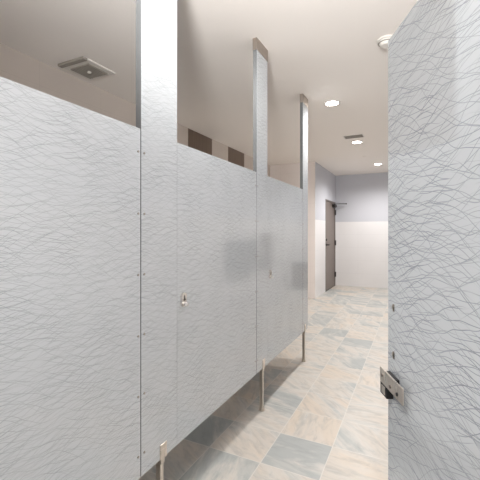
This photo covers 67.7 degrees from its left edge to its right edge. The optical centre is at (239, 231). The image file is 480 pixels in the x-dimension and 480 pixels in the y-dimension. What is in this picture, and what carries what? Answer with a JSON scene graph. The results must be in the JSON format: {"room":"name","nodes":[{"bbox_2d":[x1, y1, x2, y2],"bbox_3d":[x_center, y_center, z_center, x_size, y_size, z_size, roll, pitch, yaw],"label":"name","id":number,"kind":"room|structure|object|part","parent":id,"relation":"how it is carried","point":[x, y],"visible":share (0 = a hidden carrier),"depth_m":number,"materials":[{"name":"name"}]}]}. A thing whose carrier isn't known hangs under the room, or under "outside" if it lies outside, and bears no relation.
{"room":"public restroom","nodes":[
{"label":"public restroom","id":0,"kind":"room"},
{"bbox_2d":[0,43,269,176],"bbox_3d":[-1.359,0.022,3.397,0.120,2.732,8.937,0,0,26],"label":"wall","id":1,"kind":"structure","parent":0,"point":[16,66],"depth_m":3.20,"materials":[{"name":"beige tile"}]},
{"bbox_2d":[0,0,417,175],"bbox_3d":[0.564,-1.394,3.535,3.448,0.100,10.881,0,0,26],"label":"ceiling","id":2,"kind":"structure","parent":0,"point":[323,51],"depth_m":2.75,"materials":[{"name":"paint"}]},
{"bbox_2d":[58,56,114,79],"bbox_3d":[-1.259,-1.328,2.946,0.300,0.031,0.325,0,0,26],"label":"exhaust fan","id":3,"kind":"object","parent":2,"relation":"attached to","point":[84,67],"visible":1,"depth_m":2.90,"materials":[{"name":"white metal"}]},
{"bbox_2d":[70,63,107,78],"bbox_3d":[-1.249,-1.328,2.966,0.210,0.008,0.200,0,0,26],"label":"grille","id":4,"kind":"object","parent":3,"relation":"attached to","point":[88,70],"depth_m":2.94,"materials":[{"name":"grey metal"}]},
{"bbox_2d":[323,100,340,105],"bbox_3d":[0.962,-1.341,3.738,0.176,0.006,0.176,0,0,26],"label":"recessed light","id":5,"kind":"object","parent":2,"relation":"in","point":[330,102],"visible":1,"depth_m":3.74,"materials":[{"name":"white glass"}]},
{"bbox_2d":[342,134,364,138],"bbox_3d":[1.607,-1.341,5.055,0.280,0.005,0.190,0,0,26],"label":"ceiling vent","id":6,"kind":"object","parent":2,"relation":"in","point":[356,135],"visible":1,"depth_m":5.04,"materials":[{"name":"white metal"}]},
{"bbox_2d":[376,35,391,47],"bbox_3d":[1.026,-1.323,2.504,0.132,0.042,0.132,0,0,26],"label":"smoke detector","id":7,"kind":"object","parent":2,"relation":"attached to","point":[382,42],"visible":0.68,"depth_m":2.48,"materials":[{"name":"white plastic"}]},
{"bbox_2d":[138,285,387,479],"bbox_3d":[0.564,1.339,3.535,3.448,0.100,10.881,0,0,26],"label":"floor","id":8,"kind":"structure","parent":0,"point":[325,416],"depth_m":2.52,"materials":[{"name":"tile"}]},
{"bbox_2d":[136,0,176,479],"bbox_3d":[-0.354,-0.028,1.545,0.048,2.632,0.248,0,0,26],"label":"post","id":9,"kind":"object","parent":8,"relation":"on","point":[156,20],"visible":0.95,"depth_m":1.52,"materials":[{"name":"metal"}]},
{"bbox_2d":[0,76,139,479],"bbox_3d":[-0.614,0.286,1.022,0.030,1.395,0.922,0,0,26],"label":"partition panel","id":10,"kind":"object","parent":9,"relation":"attached to","point":[70,172],"depth_m":1.12,"materials":[{"name":"laminate"}]},
{"bbox_3d":[-0.347,1.110,1.555,0.030,0.333,0.022,0,0,26],"label":"leg","id":11,"kind":"part","parent":9,"relation":"part of","materials":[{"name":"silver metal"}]},
{"bbox_2d":[253,37,267,411],"bbox_3d":[0.148,-0.028,2.567,0.048,2.632,0.206,0,0,26],"label":"post","id":12,"kind":"object","parent":8,"relation":"on","point":[260,53],"visible":0.94,"depth_m":2.55,"materials":[{"name":"metal"}]},
{"bbox_2d":[177,143,255,443],"bbox_3d":[-0.089,0.286,2.061,0.054,1.395,0.915,0,0,26],"label":"door","id":13,"kind":"structure","parent":12,"relation":"attached to","point":[216,197],"depth_m":1.95,"materials":[{"name":"laminate"}]},
{"bbox_3d":[-0.266,0.321,1.687,0.011,0.068,0.040,0,0,26],"label":"latch plate","id":14,"kind":"part","parent":13,"relation":"part of","materials":[{"name":"silver metal"}]},
{"bbox_3d":[0.158,1.110,2.582,0.030,0.333,0.022,0,0,26],"label":"leg","id":15,"kind":"part","parent":12,"relation":"part of","materials":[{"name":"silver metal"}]},
{"bbox_2d":[300,94,307,361],"bbox_3d":[0.640,-0.028,3.567,0.048,2.632,0.187,0,0,26],"label":"post","id":16,"kind":"object","parent":8,"relation":"on","point":[303,100],"visible":0.88,"depth_m":3.54,"materials":[{"name":"metal"}]},
{"bbox_2d":[267,176,302,363],"bbox_3d":[0.406,0.286,3.067,0.054,1.395,0.921,0,0,26],"label":"door","id":17,"kind":"structure","parent":16,"relation":"attached to","point":[284,200],"depth_m":2.98,"materials":[{"name":"laminate"}]},
{"bbox_3d":[0.635,1.110,3.552,0.030,0.333,0.022,0,0,26],"label":"leg","id":18,"kind":"part","parent":16,"relation":"part of","materials":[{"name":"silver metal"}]},
{"bbox_2d":[270,162,308,297],"bbox_3d":[1.001,0.022,7.149,0.802,2.732,0.120,0,0,26],"label":"wall","id":19,"kind":"structure","parent":0,"point":[287,173],"depth_m":7.07,"materials":[{"name":"beige paint"}]},
{"bbox_2d":[309,162,335,298],"bbox_3d":[1.818,0.022,7.764,0.120,2.732,1.944,0,0,26],"label":"wall","id":20,"kind":"structure","parent":0,"point":[322,183],"depth_m":7.10,"materials":[{"name":"grey paint"}]},
{"bbox_2d":[326,199,346,290],"bbox_3d":[2.128,0.296,8.070,0.397,1.985,1.019,0,0,26],"label":"door","id":21,"kind":"structure","parent":20,"relation":"in","point":[330,205],"depth_m":8.12,"materials":[{"name":"brown metal"}]},
{"bbox_3d":[2.028,0.312,8.119,0.044,1.938,0.951,0,0,26],"label":"panel","id":22,"kind":"part","parent":21,"relation":"part of","materials":[{"name":"brown wood"}]},
{"bbox_2d":[336,172,387,287],"bbox_3d":[3.299,0.022,8.185,2.406,2.732,0.120,0,0,26],"label":"wall","id":23,"kind":"structure","parent":0,"point":[361,223],"depth_m":8.34,"materials":[{"name":"grey paint"}]},
{"bbox_3d":[0.400,-0.028,-0.186,0.214,2.632,0.046,0,0,26],"label":"post","id":24,"kind":"object","parent":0,"visible":0},
{"bbox_2d":[380,0,479,479],"bbox_3d":[0.314,0.286,0.318,0.046,1.395,0.921,0,0,1],"label":"door","id":25,"kind":"structure","parent":24,"relation":"attached to","point":[430,385],"depth_m":0.58,"materials":[{"name":"laminate"}]},
{"bbox_3d":[0.305,0.308,0.722,0.004,0.031,0.114,0,0,1],"label":"latch plate","id":26,"kind":"part","parent":25,"relation":"part of","materials":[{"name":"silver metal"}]}
]}

